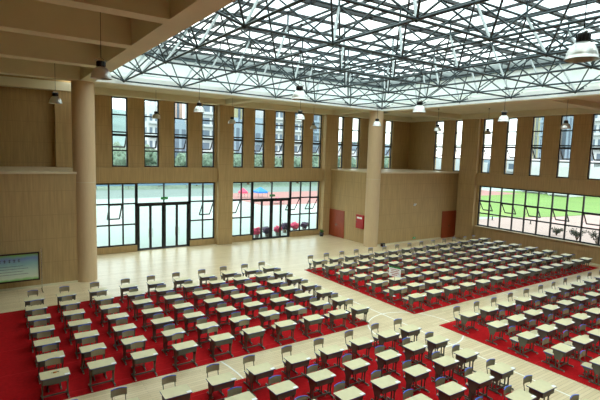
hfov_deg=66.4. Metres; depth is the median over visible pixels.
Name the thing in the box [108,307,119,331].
chair
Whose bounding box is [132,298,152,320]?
school desk
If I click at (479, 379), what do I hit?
school desk
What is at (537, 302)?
chair
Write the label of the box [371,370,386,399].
chair
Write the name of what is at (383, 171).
trim
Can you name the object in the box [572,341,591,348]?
tray
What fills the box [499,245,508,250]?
school desk
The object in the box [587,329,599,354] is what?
school desk
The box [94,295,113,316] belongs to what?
school desk
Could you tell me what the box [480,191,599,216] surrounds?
field
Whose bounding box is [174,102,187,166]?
window
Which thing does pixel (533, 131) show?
window
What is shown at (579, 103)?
beam
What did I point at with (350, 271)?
chair
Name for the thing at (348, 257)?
school desk
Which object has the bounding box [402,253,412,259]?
school desk
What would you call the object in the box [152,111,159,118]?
pendant lamp
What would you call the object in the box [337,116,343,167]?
window
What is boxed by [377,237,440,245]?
baseboard
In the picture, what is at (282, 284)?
chair
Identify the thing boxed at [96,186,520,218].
ground
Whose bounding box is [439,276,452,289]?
school desk
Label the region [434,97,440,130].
pendant lamp
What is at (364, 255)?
school desk
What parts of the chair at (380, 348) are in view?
backrest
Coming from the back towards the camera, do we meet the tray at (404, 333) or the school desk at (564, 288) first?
the school desk at (564, 288)
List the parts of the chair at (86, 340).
backrest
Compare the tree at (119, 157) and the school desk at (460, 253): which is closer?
the school desk at (460, 253)
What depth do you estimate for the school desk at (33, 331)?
15.88 m
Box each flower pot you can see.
[254,227,259,237]
[262,226,272,236]
[274,225,282,235]
[281,222,286,232]
[291,221,298,229]
[300,222,307,228]
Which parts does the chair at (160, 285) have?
backrest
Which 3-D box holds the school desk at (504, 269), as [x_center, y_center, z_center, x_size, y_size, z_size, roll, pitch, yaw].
[11.921,4.309,27.038,0.740,0.698,0.500,-2,7,-35]
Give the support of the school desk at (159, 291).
on the carpet at (19, 380)
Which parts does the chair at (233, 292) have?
backrest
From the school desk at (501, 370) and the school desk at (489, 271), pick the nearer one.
the school desk at (501, 370)
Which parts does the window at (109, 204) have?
open sash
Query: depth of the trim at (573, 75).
27.60 m
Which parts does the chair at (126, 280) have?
backrest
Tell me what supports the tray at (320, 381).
on the school desk at (321, 377)
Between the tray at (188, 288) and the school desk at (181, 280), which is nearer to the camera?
the tray at (188, 288)
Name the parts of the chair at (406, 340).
backrest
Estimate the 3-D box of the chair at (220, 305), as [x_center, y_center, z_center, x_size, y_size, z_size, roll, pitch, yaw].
[-3.127,4.664,18.718,0.400,0.811,0.472,-2,7,-31]
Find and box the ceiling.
[94,84,599,117]
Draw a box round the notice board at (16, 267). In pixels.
[0,248,43,292]
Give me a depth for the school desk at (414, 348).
15.40 m
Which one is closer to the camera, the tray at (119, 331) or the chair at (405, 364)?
the chair at (405, 364)
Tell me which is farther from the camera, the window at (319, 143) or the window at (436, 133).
the window at (436, 133)
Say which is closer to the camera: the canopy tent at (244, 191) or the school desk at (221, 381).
the school desk at (221, 381)
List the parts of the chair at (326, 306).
backrest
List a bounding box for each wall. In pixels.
[0,74,409,254]
[0,174,77,288]
[330,170,458,244]
[408,113,599,263]
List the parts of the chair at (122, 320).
backrest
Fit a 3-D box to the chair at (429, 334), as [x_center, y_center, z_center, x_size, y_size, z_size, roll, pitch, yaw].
[4.709,5.163,16.257,0.400,0.811,0.472,-2,7,-31]
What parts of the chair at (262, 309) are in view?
backrest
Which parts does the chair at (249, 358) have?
backrest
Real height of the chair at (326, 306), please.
0.811 m
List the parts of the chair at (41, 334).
backrest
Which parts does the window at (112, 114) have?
open sash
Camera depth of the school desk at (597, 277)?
25.30 m
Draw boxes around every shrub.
[551,227,563,234]
[566,226,586,239]
[587,230,598,243]
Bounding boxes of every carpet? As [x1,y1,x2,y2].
[0,277,367,399]
[190,339,511,399]
[306,246,596,313]
[439,284,599,390]
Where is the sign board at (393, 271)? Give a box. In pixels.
[389,266,400,296]
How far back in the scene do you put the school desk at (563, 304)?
20.60 m
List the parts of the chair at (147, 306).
backrest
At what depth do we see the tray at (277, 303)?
19.68 m
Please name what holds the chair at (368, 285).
on the carpet at (398, 303)
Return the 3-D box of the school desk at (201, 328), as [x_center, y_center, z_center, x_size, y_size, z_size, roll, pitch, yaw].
[-3.393,4.918,16.769,0.740,0.698,0.500,-2,7,-34]
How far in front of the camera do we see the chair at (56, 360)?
13.53 m
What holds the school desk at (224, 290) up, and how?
on the carpet at (19, 380)
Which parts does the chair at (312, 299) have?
backrest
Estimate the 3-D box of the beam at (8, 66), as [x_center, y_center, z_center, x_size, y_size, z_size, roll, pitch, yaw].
[-16.417,-6.210,19.396,12.850,0.900,0.650,-2,7,-34]
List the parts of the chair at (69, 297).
backrest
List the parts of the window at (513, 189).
open sash, open sash, open sash, open sash, open sash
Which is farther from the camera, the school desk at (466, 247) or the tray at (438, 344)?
the school desk at (466, 247)
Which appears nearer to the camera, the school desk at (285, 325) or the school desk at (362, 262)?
the school desk at (285, 325)
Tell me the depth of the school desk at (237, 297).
20.11 m
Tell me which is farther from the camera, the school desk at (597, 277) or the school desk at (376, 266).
the school desk at (376, 266)
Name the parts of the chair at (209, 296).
backrest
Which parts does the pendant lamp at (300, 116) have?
lamp shade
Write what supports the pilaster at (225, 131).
attached to the wall at (26, 115)
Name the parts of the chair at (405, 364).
backrest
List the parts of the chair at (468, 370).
backrest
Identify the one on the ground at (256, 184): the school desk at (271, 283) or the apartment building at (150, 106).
the apartment building at (150, 106)
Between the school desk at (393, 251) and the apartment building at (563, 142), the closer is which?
the school desk at (393, 251)
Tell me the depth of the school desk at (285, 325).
17.07 m
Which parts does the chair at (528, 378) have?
backrest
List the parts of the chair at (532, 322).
backrest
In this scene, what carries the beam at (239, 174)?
attached to the wall at (26, 115)
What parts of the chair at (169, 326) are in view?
backrest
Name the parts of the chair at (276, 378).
backrest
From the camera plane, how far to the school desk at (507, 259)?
29.36 m
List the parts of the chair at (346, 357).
backrest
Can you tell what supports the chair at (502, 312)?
on the carpet at (482, 334)
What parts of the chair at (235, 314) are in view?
backrest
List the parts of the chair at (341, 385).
backrest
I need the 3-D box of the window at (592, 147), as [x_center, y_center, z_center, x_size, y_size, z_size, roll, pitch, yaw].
[20.538,-3.622,31.400,0.652,4.500,0.900,-2,7,-34]
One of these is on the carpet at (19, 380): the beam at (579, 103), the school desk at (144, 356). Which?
the school desk at (144, 356)
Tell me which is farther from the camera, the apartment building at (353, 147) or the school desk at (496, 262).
the apartment building at (353, 147)
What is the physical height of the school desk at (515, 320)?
0.698 m
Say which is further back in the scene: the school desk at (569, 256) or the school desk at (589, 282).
the school desk at (569, 256)
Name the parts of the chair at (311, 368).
backrest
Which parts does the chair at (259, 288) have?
backrest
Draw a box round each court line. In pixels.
[220,361,242,378]
[261,261,570,396]
[368,312,463,347]
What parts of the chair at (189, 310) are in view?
backrest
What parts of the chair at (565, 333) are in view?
seat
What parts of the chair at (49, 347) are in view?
backrest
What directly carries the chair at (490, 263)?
on the carpet at (398, 303)
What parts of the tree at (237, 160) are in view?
crown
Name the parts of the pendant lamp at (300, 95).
lamp shade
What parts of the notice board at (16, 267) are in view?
printed panel, frame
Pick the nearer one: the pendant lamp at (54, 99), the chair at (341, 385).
the chair at (341, 385)
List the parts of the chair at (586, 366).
backrest, seat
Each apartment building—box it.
[145,101,156,149]
[175,103,182,117]
[175,119,185,157]
[184,104,212,154]
[234,108,241,121]
[234,117,241,152]
[239,118,262,154]
[255,110,282,157]
[294,114,301,157]
[313,115,319,153]
[338,147,355,159]
[339,143,388,155]
[435,158,487,171]
[484,160,489,171]
[506,158,513,173]
[521,159,568,193]
[532,118,540,158]
[537,116,567,159]
[547,160,599,196]
[564,116,573,160]
[591,115,599,166]
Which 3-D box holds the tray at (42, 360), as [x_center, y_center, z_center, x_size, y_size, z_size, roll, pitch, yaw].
[-7.579,4.849,13.926,0.600,0.172,0.400,-2,7,-35]
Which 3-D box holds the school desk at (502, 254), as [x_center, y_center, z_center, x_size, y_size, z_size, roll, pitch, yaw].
[13.611,3.919,31.248,0.740,0.698,0.500,-2,7,-35]
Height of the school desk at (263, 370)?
0.698 m
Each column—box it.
[71,80,96,281]
[363,111,383,246]
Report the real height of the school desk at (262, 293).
0.698 m
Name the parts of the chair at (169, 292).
backrest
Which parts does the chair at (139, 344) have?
backrest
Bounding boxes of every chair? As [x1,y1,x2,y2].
[27,290,37,296]
[30,300,41,314]
[32,309,44,325]
[34,319,46,339]
[37,331,50,354]
[42,344,56,371]
[45,357,61,391]
[59,286,68,301]
[62,295,72,315]
[66,304,77,326]
[71,313,82,338]
[78,324,90,346]
[82,337,95,366]
[90,282,98,302]
[91,348,106,380]
[97,290,107,311]
[101,299,111,322]
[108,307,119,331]
[111,387,126,399]
[116,318,127,343]
[121,278,129,297]
[122,330,135,358]
[129,288,137,308]
[131,341,145,369]
[135,295,144,317]
[144,304,153,327]
[147,275,155,294]
[153,313,163,338]
[157,284,165,304]
[162,375,175,389]
[164,324,176,351]
[166,291,174,312]
[172,272,182,290]
[172,332,187,361]
[175,299,183,322]
[184,280,193,299]
[184,308,196,332]
[194,287,204,307]
[197,318,207,343]
[198,269,207,285]
[205,294,216,315]
[206,364,223,398]
[207,326,222,351]
[209,277,219,294]
[217,303,229,325]
[220,266,227,281]
[220,283,230,302]
[227,387,241,396]
[231,290,242,310]
[231,312,243,336]
[234,274,243,291]
[239,319,251,345]
[241,264,248,277]
[243,298,255,318]
[243,355,260,387]
[244,279,254,297]
[256,271,265,287]
[257,286,267,305]
[259,307,271,328]
[268,276,277,292]
[268,375,284,399]
[270,293,281,313]
[270,314,283,338]
[274,268,283,279]
[280,283,290,300]
[281,345,297,376]
[286,274,295,285]
[286,302,298,322]
[294,395,307,399]
[295,290,306,306]
[298,308,310,332]
[301,280,311,297]
[307,364,325,399]
[308,255,316,269]
[309,297,320,314]
[313,338,328,367]
[314,286,324,300]
[321,260,329,275]
[323,304,335,326]
[331,293,341,309]
[334,382,344,399]
[335,265,343,280]
[342,354,359,386]
[345,299,357,321]
[345,330,359,357]
[349,270,358,286]
[351,262,356,276]
[354,249,360,262]
[365,275,374,292]
[368,267,373,282]
[371,323,385,347]
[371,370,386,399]
[374,345,390,376]
[382,273,389,288]
[382,281,391,299]
[383,265,390,279]
[394,319,401,343]
[400,278,409,295]
[401,288,412,307]
[401,337,417,363]
[402,360,420,390]
[403,389,412,399]
[415,267,422,282]
[418,275,425,292]
[419,285,430,303]
[425,332,440,359]
[430,264,439,279]
[431,351,448,380]
[433,272,443,289]
[435,377,444,399]
[436,281,446,299]
[448,270,457,285]
[451,344,464,374]
[452,278,462,295]
[453,306,466,328]
[462,267,470,281]
[464,367,478,399]
[466,275,476,292]
[474,301,486,322]
[481,272,490,288]
[486,359,503,391]
[488,262,495,276]
[490,297,501,317]
[499,310,508,333]
[503,385,511,399]
[507,293,518,312]
[508,326,522,351]
[516,305,528,326]
[523,289,534,307]
[523,375,531,392]
[529,320,541,344]
[535,300,546,321]
[538,285,546,303]
[541,338,557,365]
[548,314,561,337]
[551,296,561,316]
[563,309,576,330]
[563,330,577,357]
[564,292,575,311]
[570,394,578,399]
[578,288,589,306]
[579,304,590,325]
[579,324,593,349]
[579,350,596,380]
[592,299,599,318]
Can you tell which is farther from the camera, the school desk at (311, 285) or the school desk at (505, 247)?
the school desk at (505, 247)
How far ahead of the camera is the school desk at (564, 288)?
23.08 m
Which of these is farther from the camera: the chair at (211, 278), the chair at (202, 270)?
the chair at (202, 270)
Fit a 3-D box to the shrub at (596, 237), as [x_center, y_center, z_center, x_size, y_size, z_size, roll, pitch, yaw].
[25.412,3.214,38.920,1.652,1.438,1.923,7,8,39]
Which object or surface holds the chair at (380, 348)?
on the carpet at (302, 382)
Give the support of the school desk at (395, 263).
on the carpet at (398, 303)
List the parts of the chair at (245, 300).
backrest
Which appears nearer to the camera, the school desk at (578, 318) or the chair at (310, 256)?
the school desk at (578, 318)
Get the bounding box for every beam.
[0,0,130,48]
[0,30,100,67]
[0,57,79,80]
[0,76,411,121]
[36,0,169,23]
[80,0,234,81]
[94,81,383,111]
[96,167,217,182]
[225,98,259,104]
[233,168,322,181]
[332,109,368,114]
[384,94,599,112]
[391,111,460,118]
[412,108,599,121]
[476,173,599,195]
[541,99,599,110]
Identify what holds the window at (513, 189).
in the wall at (422, 134)
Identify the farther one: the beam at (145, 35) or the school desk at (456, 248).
the school desk at (456, 248)
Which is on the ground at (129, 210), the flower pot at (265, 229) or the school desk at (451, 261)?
the flower pot at (265, 229)
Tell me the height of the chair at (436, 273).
0.811 m
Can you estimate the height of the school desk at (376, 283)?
0.698 m
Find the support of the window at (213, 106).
in the wall at (26, 115)
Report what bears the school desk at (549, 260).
on the carpet at (398, 303)
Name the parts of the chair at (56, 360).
backrest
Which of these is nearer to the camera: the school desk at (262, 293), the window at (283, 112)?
the school desk at (262, 293)
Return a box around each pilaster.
[54,90,72,166]
[216,105,233,244]
[319,114,333,234]
[332,115,338,168]
[455,119,481,239]
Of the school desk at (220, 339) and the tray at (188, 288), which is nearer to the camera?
the school desk at (220, 339)
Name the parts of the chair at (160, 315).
backrest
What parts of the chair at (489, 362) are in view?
backrest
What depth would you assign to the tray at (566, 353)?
15.47 m
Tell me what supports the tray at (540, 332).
on the school desk at (544, 330)
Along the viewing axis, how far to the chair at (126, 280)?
21.90 m
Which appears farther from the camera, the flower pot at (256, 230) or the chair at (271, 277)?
the flower pot at (256, 230)
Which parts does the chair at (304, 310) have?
backrest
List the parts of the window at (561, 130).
open sash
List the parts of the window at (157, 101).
open sash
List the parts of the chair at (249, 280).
backrest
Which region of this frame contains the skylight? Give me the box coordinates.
[111,0,599,109]
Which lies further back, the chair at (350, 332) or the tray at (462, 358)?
the chair at (350, 332)
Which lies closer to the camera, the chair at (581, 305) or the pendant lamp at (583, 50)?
the pendant lamp at (583, 50)
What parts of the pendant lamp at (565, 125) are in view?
lamp shade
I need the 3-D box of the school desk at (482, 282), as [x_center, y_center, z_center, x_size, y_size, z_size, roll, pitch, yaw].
[9.501,4.565,23.891,0.740,0.698,0.500,-2,7,-35]
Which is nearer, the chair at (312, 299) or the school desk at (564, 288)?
the chair at (312, 299)
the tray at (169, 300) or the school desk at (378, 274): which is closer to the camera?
the tray at (169, 300)
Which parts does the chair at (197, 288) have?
backrest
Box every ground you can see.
[96,182,317,189]
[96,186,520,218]
[96,196,316,247]
[479,215,599,243]
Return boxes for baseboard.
[0,280,77,291]
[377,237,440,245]
[454,235,599,265]
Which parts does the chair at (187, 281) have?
backrest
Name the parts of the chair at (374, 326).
backrest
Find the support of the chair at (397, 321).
on the carpet at (302, 382)
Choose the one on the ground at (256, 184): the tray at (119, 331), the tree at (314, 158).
the tree at (314, 158)
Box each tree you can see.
[113,141,125,164]
[145,144,156,165]
[175,153,185,165]
[202,151,211,165]
[234,155,261,184]
[260,157,281,182]
[294,156,300,182]
[312,153,318,165]
[337,155,355,166]
[384,156,388,167]
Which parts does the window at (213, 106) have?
open sash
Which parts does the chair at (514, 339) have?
backrest, seat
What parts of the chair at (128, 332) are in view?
backrest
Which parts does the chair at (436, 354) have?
backrest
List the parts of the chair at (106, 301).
backrest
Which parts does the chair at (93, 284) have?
backrest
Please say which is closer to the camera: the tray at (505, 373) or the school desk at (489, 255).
the tray at (505, 373)
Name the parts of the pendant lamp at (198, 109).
lamp shade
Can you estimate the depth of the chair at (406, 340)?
15.80 m
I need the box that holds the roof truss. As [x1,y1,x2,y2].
[145,0,599,88]
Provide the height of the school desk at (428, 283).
0.698 m
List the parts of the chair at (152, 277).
backrest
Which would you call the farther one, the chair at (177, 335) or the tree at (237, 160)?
the tree at (237, 160)
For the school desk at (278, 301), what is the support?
on the carpet at (19, 380)
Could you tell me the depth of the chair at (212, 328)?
16.26 m
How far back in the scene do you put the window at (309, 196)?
39.15 m
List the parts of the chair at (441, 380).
backrest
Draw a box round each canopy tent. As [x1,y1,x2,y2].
[238,188,247,197]
[253,187,267,197]
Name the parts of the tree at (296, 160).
crown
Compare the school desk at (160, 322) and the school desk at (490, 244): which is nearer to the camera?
the school desk at (160, 322)
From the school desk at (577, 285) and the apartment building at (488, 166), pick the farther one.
the apartment building at (488, 166)
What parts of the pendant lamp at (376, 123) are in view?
lamp shade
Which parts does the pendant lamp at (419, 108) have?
lamp shade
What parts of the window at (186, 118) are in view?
open sash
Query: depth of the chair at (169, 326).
16.38 m
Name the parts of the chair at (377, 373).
backrest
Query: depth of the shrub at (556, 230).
43.51 m
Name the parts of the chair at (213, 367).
backrest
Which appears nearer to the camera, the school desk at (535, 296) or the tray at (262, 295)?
the tray at (262, 295)
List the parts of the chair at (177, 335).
backrest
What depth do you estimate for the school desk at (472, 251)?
31.42 m
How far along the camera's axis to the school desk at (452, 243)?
34.15 m
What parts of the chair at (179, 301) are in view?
backrest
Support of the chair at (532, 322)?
on the carpet at (482, 334)
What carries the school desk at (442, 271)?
on the carpet at (398, 303)
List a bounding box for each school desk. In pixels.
[24,296,44,317]
[25,304,47,327]
[27,314,50,338]
[30,325,54,352]
[33,337,60,366]
[36,350,64,383]
[39,367,70,399]
[56,291,76,312]
[59,299,80,321]
[63,309,84,332]
[68,318,90,344]
[74,330,98,358]
[79,343,106,373]
[87,357,116,391]
[88,287,107,307]
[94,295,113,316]
[99,303,119,326]
[106,312,128,336]
[112,323,136,350]
[119,283,137,302]
[121,335,146,364]
[126,291,145,311]
[130,348,157,380]
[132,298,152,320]
[141,307,162,330]
[146,280,164,298]
[150,316,173,341]
[155,287,173,306]
[160,384,192,399]
[161,328,185,355]
[163,294,182,314]
[172,302,193,324]
[172,340,197,370]
[173,277,190,293]
[182,283,199,301]
[183,311,204,335]
[192,290,210,309]
[195,321,217,347]
[199,274,214,289]
[203,297,223,318]
[206,372,236,399]
[208,279,225,295]
[209,332,233,360]
[215,306,236,328]
[219,286,236,302]
[221,270,236,283]
[224,391,257,399]
[229,315,250,339]
[230,293,248,309]
[232,276,249,291]
[242,326,265,352]
[243,282,259,297]
[243,301,262,318]
[244,268,258,280]
[246,362,275,396]
[254,273,270,286]
[255,289,273,304]
[258,310,279,333]
[262,266,277,280]
[267,279,283,293]
[267,380,298,399]
[269,297,287,313]
[273,270,289,286]
[274,320,295,344]
[279,285,296,300]
[284,353,310,379]
[285,305,303,324]
[286,276,302,293]
[294,292,312,309]
[300,282,316,296]
[302,314,323,337]
[306,369,335,399]
[310,300,329,318]
[312,259,325,272]
[315,289,333,305]
[318,344,344,370]
[324,263,336,277]
[328,309,348,331]
[329,257,340,270]
[331,296,347,310]
[333,386,364,399]
[338,268,352,283]
[342,261,355,275]
[342,358,369,387]
[345,255,355,267]
[349,304,368,326]
[349,336,373,360]
[353,274,367,289]
[355,266,369,279]
[358,259,369,272]
[359,253,370,265]
[370,280,385,296]
[370,375,400,399]
[371,271,385,280]
[373,257,385,270]
[373,263,384,271]
[374,251,385,263]
[375,349,401,376]
[376,329,399,352]
[387,249,398,261]
[387,286,403,303]
[388,255,398,261]
[388,261,399,267]
[388,277,401,286]
[398,324,421,347]
[401,248,411,255]
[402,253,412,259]
[402,259,414,266]
[402,341,427,367]
[402,364,430,392]
[403,266,415,276]
[404,274,417,283]
[405,393,431,399]
[406,282,419,294]
[407,293,424,312]
[414,246,422,251]
[415,251,425,257]
[417,257,427,266]
[418,263,429,273]
[421,271,433,282]
[423,279,437,290]
[424,335,449,360]
[425,244,434,254]
[425,289,441,307]
[427,249,438,257]
[430,255,441,263]
[431,355,458,384]
[433,261,444,271]
[436,268,448,278]
[436,381,466,399]
[438,243,446,253]
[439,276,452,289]
[440,248,450,259]
[442,285,459,303]
[443,253,454,261]
[446,259,456,268]
[448,242,458,251]
[449,266,461,276]
[451,246,461,256]
[453,348,478,377]
[454,251,465,262]
[455,273,467,285]
[458,257,469,266]
[458,282,475,299]
[458,311,478,333]
[459,240,467,250]
[462,245,472,255]
[463,263,475,274]
[464,371,494,399]
[466,249,477,261]
[469,271,480,282]
[470,239,478,248]
[471,255,482,263]
[473,243,483,253]
[474,279,490,295]
[476,261,487,271]
[478,306,498,327]
[479,248,488,258]
[482,253,493,261]
[482,268,494,279]
[483,242,493,251]
[485,320,508,344]
[488,246,499,256]
[488,259,500,267]
[488,276,504,292]
[488,362,515,395]
[493,240,502,246]
[494,251,504,259]
[495,266,508,276]
[496,301,515,319]
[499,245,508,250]
[500,257,511,265]
[502,273,517,288]
[504,250,515,257]
[505,315,526,336]
[505,389,536,399]
[507,263,519,273]
[509,243,518,250]
[511,255,522,263]
[513,296,531,314]
[515,270,530,285]
[515,331,539,357]
[516,248,526,254]
[518,261,530,271]
[522,253,533,261]
[522,309,542,330]
[524,247,534,253]
[526,379,556,399]
[527,268,541,282]
[529,292,547,309]
[530,259,541,268]
[532,251,542,259]
[535,324,557,348]
[539,266,553,279]
[540,257,552,268]
[540,304,559,324]
[542,250,552,257]
[543,289,560,304]
[549,263,562,276]
[550,255,561,263]
[550,343,575,371]
[553,318,574,341]
[555,300,573,318]
[557,285,574,300]
[560,253,571,261]
[560,261,573,274]
[569,335,593,362]
[570,282,585,296]
[570,296,588,313]
[570,313,589,335]
[571,259,582,272]
[579,257,590,269]
[583,279,597,292]
[584,291,599,308]
[585,308,599,328]
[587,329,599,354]
[588,356,599,385]
[595,276,599,289]
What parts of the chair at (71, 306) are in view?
backrest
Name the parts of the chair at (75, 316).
backrest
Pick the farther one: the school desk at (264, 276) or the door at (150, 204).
the door at (150, 204)
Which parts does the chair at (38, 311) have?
backrest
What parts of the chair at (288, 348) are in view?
backrest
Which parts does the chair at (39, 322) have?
backrest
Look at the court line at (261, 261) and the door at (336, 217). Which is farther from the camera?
the door at (336, 217)
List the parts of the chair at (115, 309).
backrest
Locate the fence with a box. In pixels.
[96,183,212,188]
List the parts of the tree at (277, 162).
crown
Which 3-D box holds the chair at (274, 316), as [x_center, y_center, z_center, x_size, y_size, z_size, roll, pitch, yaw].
[-0.887,4.847,17.633,0.400,0.811,0.472,-2,7,-32]
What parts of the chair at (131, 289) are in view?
backrest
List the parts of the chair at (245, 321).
backrest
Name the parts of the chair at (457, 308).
backrest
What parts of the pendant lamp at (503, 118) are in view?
lamp shade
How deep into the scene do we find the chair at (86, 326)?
16.14 m
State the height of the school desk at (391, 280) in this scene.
0.698 m
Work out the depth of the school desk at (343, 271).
25.11 m
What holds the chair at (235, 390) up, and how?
on the carpet at (302, 382)
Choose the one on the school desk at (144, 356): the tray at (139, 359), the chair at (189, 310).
the tray at (139, 359)
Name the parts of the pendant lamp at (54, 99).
lamp shade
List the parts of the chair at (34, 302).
backrest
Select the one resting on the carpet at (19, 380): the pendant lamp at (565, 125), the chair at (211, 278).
the chair at (211, 278)
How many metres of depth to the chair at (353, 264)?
26.53 m
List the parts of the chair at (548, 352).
backrest, seat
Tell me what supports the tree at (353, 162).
on the ground at (256, 184)
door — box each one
[137,201,189,250]
[252,198,290,239]
[329,208,344,238]
[441,210,456,237]
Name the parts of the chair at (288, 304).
backrest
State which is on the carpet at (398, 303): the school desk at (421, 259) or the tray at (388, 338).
the school desk at (421, 259)
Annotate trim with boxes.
[0,166,76,173]
[97,72,599,110]
[114,55,380,101]
[331,169,458,173]
[383,59,599,102]
[475,225,599,247]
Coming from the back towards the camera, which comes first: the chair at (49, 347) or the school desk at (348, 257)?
the school desk at (348, 257)
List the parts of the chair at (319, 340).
backrest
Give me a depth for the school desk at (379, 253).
29.99 m
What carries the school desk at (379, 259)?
on the carpet at (398, 303)
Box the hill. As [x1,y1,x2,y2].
[112,109,356,146]
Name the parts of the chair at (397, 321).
backrest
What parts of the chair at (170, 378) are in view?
backrest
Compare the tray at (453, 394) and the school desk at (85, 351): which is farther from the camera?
the school desk at (85, 351)
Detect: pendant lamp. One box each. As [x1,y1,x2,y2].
[49,63,62,103]
[90,12,111,79]
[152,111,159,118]
[194,59,211,112]
[228,117,235,123]
[291,23,309,100]
[295,75,318,119]
[373,86,393,125]
[412,50,431,112]
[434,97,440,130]
[484,108,490,134]
[498,69,516,121]
[560,84,570,128]
[564,0,599,62]
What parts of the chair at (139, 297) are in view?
backrest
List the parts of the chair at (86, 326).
backrest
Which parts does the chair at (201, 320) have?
backrest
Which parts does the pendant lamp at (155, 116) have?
lamp shade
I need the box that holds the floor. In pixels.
[0,234,599,399]
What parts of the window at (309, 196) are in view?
open sash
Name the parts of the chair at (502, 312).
backrest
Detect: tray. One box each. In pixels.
[37,343,57,351]
[40,358,62,366]
[43,375,67,385]
[71,325,79,330]
[77,336,96,343]
[84,352,90,357]
[92,365,113,374]
[117,329,134,335]
[136,303,150,307]
[136,356,155,364]
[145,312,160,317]
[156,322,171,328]
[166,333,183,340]
[167,298,181,302]
[168,394,189,399]
[177,307,191,312]
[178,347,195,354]
[186,286,198,290]
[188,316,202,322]
[197,293,209,298]
[208,301,221,306]
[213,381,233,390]
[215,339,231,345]
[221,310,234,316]
[235,297,247,301]
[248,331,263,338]
[249,305,261,310]
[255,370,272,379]
[260,293,272,297]
[275,301,287,305]
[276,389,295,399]
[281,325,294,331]
[284,289,295,293]
[291,279,301,282]
[292,360,308,368]
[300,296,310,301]
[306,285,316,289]
[309,319,322,324]
[316,377,333,386]
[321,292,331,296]
[327,351,342,359]
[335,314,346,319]
[352,366,367,374]
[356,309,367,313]
[358,343,371,349]
[381,384,397,393]
[385,335,397,341]
[385,356,399,364]
[400,330,419,336]
[404,348,425,355]
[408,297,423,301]
[414,372,428,381]
[434,363,456,371]
[435,341,447,347]
[438,391,463,399]
[455,355,476,362]
[460,315,477,320]
[478,380,491,388]
[487,310,496,315]
[490,370,513,378]
[496,326,506,331]
[516,320,525,325]
[527,337,537,343]
[537,330,555,335]
[541,389,553,398]
[555,324,572,329]
[563,350,573,356]
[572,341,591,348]
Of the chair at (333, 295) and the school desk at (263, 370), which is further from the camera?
the chair at (333, 295)
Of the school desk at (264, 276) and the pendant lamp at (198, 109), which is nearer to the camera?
the pendant lamp at (198, 109)
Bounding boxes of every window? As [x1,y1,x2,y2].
[96,183,136,247]
[111,96,127,166]
[136,182,189,202]
[144,99,158,166]
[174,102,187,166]
[190,182,214,239]
[202,104,214,166]
[232,182,252,236]
[233,107,243,167]
[252,181,290,198]
[254,109,264,167]
[275,111,284,167]
[285,181,319,231]
[294,112,303,167]
[312,114,321,167]
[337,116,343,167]
[351,118,359,167]
[384,120,392,168]
[433,121,443,169]
[453,120,462,171]
[477,186,599,245]
[481,119,492,172]
[504,117,517,174]
[529,116,544,176]
[556,115,573,177]
[587,114,599,179]
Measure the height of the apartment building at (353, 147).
10.700 m
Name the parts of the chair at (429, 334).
backrest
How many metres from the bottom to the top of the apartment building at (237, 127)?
15.700 m
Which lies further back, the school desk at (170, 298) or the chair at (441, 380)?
the school desk at (170, 298)
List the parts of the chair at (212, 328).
backrest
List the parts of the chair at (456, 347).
backrest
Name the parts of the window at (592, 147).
open sash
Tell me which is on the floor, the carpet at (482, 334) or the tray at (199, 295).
the carpet at (482, 334)
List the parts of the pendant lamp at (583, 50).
lamp shade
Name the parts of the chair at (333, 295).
backrest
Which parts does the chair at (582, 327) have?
backrest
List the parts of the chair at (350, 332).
backrest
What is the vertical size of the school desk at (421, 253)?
0.698 m
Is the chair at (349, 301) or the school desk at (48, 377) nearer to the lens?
the school desk at (48, 377)
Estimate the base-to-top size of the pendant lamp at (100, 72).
2.400 m
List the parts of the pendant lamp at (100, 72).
cord, lamp shade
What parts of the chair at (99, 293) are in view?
backrest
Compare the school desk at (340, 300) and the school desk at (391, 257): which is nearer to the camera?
the school desk at (340, 300)
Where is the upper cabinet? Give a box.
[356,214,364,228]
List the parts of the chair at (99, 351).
backrest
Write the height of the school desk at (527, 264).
0.698 m
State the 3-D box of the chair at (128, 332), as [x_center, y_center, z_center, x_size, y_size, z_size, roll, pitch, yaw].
[-5.805,4.906,15.636,0.400,0.811,0.472,-3,7,-36]
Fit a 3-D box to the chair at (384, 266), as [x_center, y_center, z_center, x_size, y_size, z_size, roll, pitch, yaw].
[4.999,4.138,26.103,0.400,0.811,0.472,-3,8,-38]
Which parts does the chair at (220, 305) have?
backrest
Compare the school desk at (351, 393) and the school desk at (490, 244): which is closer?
the school desk at (351, 393)
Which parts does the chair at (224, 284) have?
backrest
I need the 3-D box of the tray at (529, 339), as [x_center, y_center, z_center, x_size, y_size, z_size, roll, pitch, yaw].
[8.324,5.042,16.731,0.600,0.172,0.400,-2,7,-33]
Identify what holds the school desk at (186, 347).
on the carpet at (19, 380)
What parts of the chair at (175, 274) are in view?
backrest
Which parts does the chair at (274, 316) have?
backrest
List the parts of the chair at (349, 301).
backrest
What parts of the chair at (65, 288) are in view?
backrest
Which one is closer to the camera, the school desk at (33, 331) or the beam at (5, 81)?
the school desk at (33, 331)
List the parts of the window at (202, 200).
open sash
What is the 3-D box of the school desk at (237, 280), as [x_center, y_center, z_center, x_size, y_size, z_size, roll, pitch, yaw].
[-2.979,4.272,23.042,0.740,0.698,0.500,-2,7,-35]
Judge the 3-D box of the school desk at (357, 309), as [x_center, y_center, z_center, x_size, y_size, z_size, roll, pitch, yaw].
[2.497,4.838,19.245,0.740,0.698,0.500,-2,7,-33]
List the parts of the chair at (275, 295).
backrest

